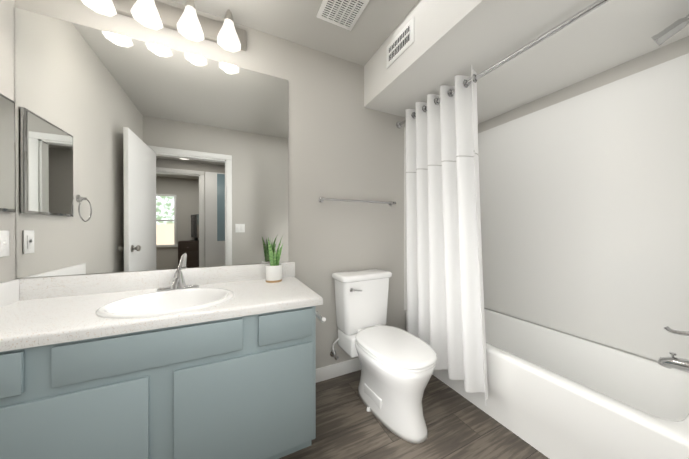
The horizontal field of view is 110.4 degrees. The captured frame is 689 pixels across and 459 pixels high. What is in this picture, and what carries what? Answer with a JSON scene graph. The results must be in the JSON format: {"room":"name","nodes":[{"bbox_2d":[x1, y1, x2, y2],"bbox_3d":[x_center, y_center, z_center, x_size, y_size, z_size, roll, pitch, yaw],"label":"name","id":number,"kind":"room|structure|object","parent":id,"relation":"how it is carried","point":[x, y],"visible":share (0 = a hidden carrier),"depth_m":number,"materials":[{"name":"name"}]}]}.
{"room":"bathroom","nodes":[
{"label":"bathroom","id":0,"kind":"room"},
{"bbox_2d":[0,0,15,282],"bbox_3d":[-1.167,-0.089,0.225,0.100,2.450,1.953,0,0,-26],"label":"wall","id":1,"kind":"structure","parent":0,"point":[7,89],"depth_m":1.09,"materials":[{"name":"grey paint"}]},
{"bbox_2d":[0,231,9,256],"bbox_3d":[-1.502,0.062,1.056,0.016,0.115,0.070,0,0,-26],"label":"switch plate","id":2,"kind":"object","parent":1,"relation":"attached to","point":[4,243],"visible":1,"depth_m":1.06,"materials":[{"name":"white plastic"}]},
{"bbox_2d":[0,93,15,212],"bbox_3d":[-1.435,-0.332,0.920,0.020,0.510,0.400,0,0,-26],"label":"medicine cabinet mirror","id":3,"kind":"object","parent":1,"relation":"attached to","point":[7,162],"visible":0.98,"depth_m":1.06,"materials":[{"name":"silver metal"}]},
{"bbox_2d":[15,0,405,368],"bbox_3d":[-0.206,-0.096,1.826,3.220,2.450,0.100,0,0,-26],"label":"wall","id":4,"kind":"structure","parent":0,"point":[344,142],"depth_m":1.80,"materials":[{"name":"grey paint"}]},
{"bbox_2d":[112,0,136,17],"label":"sconce","id":5,"kind":"object","parent":4,"relation":"attached to","point":[123,7],"depth_m":1.27,"materials":[{"name":"silver metal"}]},
{"bbox_2d":[15,7,288,277],"bbox_3d":[-0.967,-0.406,1.399,1.274,1.267,0.006,0,0,-26],"label":"vanity mirror","id":6,"kind":"object","parent":4,"relation":"attached to","point":[134,154],"visible":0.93,"depth_m":1.32,"materials":[{"name":"clear glass"}]},
{"bbox_2d":[81,0,240,51],"bbox_3d":[-0.934,-1.153,1.280,0.694,0.132,0.124,0,0,-26],"label":"shade","id":7,"kind":"object","parent":4,"relation":"attached to","point":[139,15],"visible":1,"depth_m":1.29,"materials":[{"name":"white glass"}]},
{"bbox_2d":[154,0,183,30],"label":"sconce","id":8,"kind":"object","parent":4,"relation":"attached to","point":[170,15],"depth_m":1.36,"materials":[{"name":"silver metal"}]},
{"bbox_2d":[185,0,195,8],"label":"sconce","id":9,"kind":"object","parent":4,"relation":"attached to","point":[189,2],"depth_m":1.30,"materials":[{"name":"silver metal"}]},
{"bbox_2d":[142,9,232,39],"bbox_3d":[-0.934,-1.165,1.280,0.624,0.097,0.054,0,0,-26],"label":"bulb","id":10,"kind":"object","parent":9,"relation":"attached to","point":[188,25],"visible":0.29,"depth_m":1.31,"materials":[{"name":"white glass"}]},
{"bbox_2d":[197,14,222,42],"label":"sconce","id":11,"kind":"object","parent":4,"relation":"attached to","point":[211,28],"depth_m":1.44,"materials":[{"name":"silver metal"}]},
{"bbox_2d":[224,9,233,21],"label":"sconce","id":12,"kind":"object","parent":4,"relation":"attached to","point":[228,14],"depth_m":1.39,"materials":[{"name":"silver metal"}]},
{"bbox_2d":[235,27,245,50],"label":"sconce","id":13,"kind":"object","parent":4,"relation":"attached to","point":[241,33],"depth_m":1.52,"materials":[{"name":"silver metal"}]},
{"bbox_2d":[316,357,360,382],"bbox_3d":[0.080,1.078,1.905,1.016,0.100,0.012,0,0,-26],"label":"baseboard","id":14,"kind":"structure","parent":4,"relation":"attached to","point":[336,369],"depth_m":1.82,"materials":[{"name":"white wood"}]},
{"bbox_2d":[318,197,395,205],"bbox_3d":[0.123,-0.222,1.892,0.670,0.039,0.064,0,0,-26],"label":"towel rail","id":15,"kind":"object","parent":4,"relation":"attached to","point":[321,199],"visible":1,"depth_m":1.85,"materials":[{"name":"silver metal"}]},
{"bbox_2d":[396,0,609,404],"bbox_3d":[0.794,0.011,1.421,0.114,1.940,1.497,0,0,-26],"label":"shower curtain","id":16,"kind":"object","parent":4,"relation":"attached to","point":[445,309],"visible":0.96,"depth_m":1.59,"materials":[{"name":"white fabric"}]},
{"bbox_2d":[170,0,418,65],"bbox_3d":[0.217,-1.367,0.940,3.220,0.100,2.053,0,0,-26],"label":"ceiling","id":17,"kind":"structure","parent":0,"point":[362,41],"depth_m":1.53,"materials":[{"name":"grey paint"}]},
{"bbox_2d":[316,0,369,30],"bbox_3d":[-0.014,-1.310,1.421,0.240,0.017,0.240,0,0,-26],"label":"ceiling vent","id":18,"kind":"object","parent":17,"relation":"in","point":[345,14],"visible":1,"depth_m":1.43,"materials":[{"name":"white plastic"}]},
{"bbox_2d":[279,370,548,458],"bbox_3d":[0.217,1.183,0.952,3.220,0.100,2.053,0,0,-26],"label":"floor","id":19,"kind":"structure","parent":0,"point":[349,426],"depth_m":1.33,"materials":[{"name":"brown wood"}]},
{"bbox_2d":[0,336,107,458],"bbox_3d":[-1.192,0.753,0.983,0.504,0.760,0.568,0,0,-26],"label":"base cabinet","id":20,"kind":"object","parent":19,"relation":"on","point":[54,397],"depth_m":0.79,"materials":[{"name":"grey paint"}]},
{"bbox_2d":[108,321,215,458],"bbox_3d":[-0.818,0.752,1.162,0.326,0.760,0.568,0,0,-26],"label":"base cabinet","id":21,"kind":"object","parent":19,"relation":"on","point":[162,399],"depth_m":0.92,"materials":[{"name":"grey paint"}]},
{"bbox_2d":[212,306,315,458],"bbox_3d":[-0.465,0.751,1.332,0.458,0.760,0.568,0,0,-26],"label":"base cabinet","id":22,"kind":"object","parent":19,"relation":"on","point":[243,387],"depth_m":1.07,"materials":[{"name":"grey paint"}]},
{"bbox_2d":[0,262,322,351],"bbox_3d":[-0.825,0.302,1.156,1.318,0.140,0.571,0,0,-26],"label":"countertop","id":23,"kind":"structure","parent":22,"relation":"on","point":[39,311],"depth_m":1.11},
{"bbox_2d":[95,288,233,318],"bbox_3d":[-0.791,0.397,1.105,0.510,0.156,0.400,0,0,-26],"label":"sink basin","id":24,"kind":"object","parent":23,"relation":"in","point":[160,303],"visible":0.5,"depth_m":1.18,"materials":[{"name":"white ceramic"}]},
{"bbox_2d":[157,254,198,291],"bbox_3d":[-0.902,0.236,1.290,0.196,0.189,0.198,0,0,-26],"label":"faucet","id":25,"kind":"object","parent":23,"relation":"on","point":[178,281],"visible":0.96,"depth_m":1.31,"materials":[{"name":"silver metal"}]},
{"bbox_2d":[266,238,283,282],"bbox_3d":[-0.450,0.183,1.539,0.113,0.293,0.119,0,0,-26],"label":"plant pot","id":26,"kind":"object","parent":23,"relation":"on","point":[274,271],"visible":1,"depth_m":1.50,"materials":[{"name":"white ceramic"}]},
{"bbox_2d":[316,311,325,321],"bbox_3d":[-0.147,0.461,1.260,0.052,0.044,0.153,0,0,-26],"label":"paper holder","id":27,"kind":"object","parent":22,"relation":"attached to","point":[320,317],"visible":0.44,"depth_m":1.23,"materials":[{"name":"silver metal"}]},
{"bbox_2d":[330,269,436,443],"bbox_3d":[0.245,0.725,1.566,0.437,0.810,0.746,0,0,-26],"label":"toilet","id":28,"kind":"object","parent":19,"relation":"on","point":[397,367],"visible":1,"depth_m":1.46,"materials":[{"name":"white ceramic"}]},
{"bbox_2d":[405,308,688,458],"bbox_3d":[1.178,0.925,1.609,0.704,0.410,1.486,0,0,-26],"label":"bathtub","id":29,"kind":"object","parent":19,"relation":"on","point":[554,394],"visible":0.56,"depth_m":1.26,"materials":[{"name":"white ceramic"}]},
{"bbox_2d":[364,0,688,123],"bbox_3d":[1.069,-1.154,1.350,1.130,0.330,1.853,0,0,-26],"label":"ceiling","id":30,"kind":"structure","parent":0,"point":[453,39],"depth_m":1.33,"materials":[{"name":"white paint"}]},
{"bbox_2d":[387,16,413,68],"bbox_3d":[0.348,-1.181,1.529,0.013,0.147,0.270,0,0,-26],"label":"ceiling vent","id":31,"kind":"object","parent":30,"relation":"in","point":[400,43],"visible":1,"depth_m":1.50,"materials":[{"name":"white plastic"}]},
{"bbox_2d":[478,36,688,361],"bbox_3d":[1.645,-0.095,1.577,0.100,2.450,1.953,0,0,-26],"label":"wall","id":32,"kind":"structure","parent":0,"point":[673,50],"depth_m":1.52,"materials":[{"name":"grey paint"}]},
{"bbox_2d":[404,53,688,360],"bbox_3d":[1.175,-0.091,1.603,0.722,1.619,1.498,0,0,-26],"label":"wall panels","id":33,"kind":"object","parent":32,"relation":"attached to","point":[584,205],"visible":0.94,"depth_m":1.52,"materials":[{"name":"white plastic"}]},
{"bbox_2d":[658,326,688,371],"bbox_3d":[1.466,0.481,1.016,0.170,0.268,0.171,0,0,-26],"label":"tub spout","id":34,"kind":"object","parent":33,"relation":"attached to","point":[672,361],"visible":1,"depth_m":1.04,"materials":[{"name":"silver metal"}]},
{"bbox_3d":[1.578,-0.092,0.769,0.720,2.450,0.355,0,0,-26],"label":"wall","id":35,"kind":"structure","parent":0,"visible":0},
{"bbox_2d":[651,14,688,45],"bbox_3d":[1.510,-0.922,1.046,0.060,0.120,0.209,0,0,-26],"label":"shower head","id":36,"kind":"object","parent":35,"relation":"attached to","point":[665,34],"visible":1,"depth_m":1.08}
]}

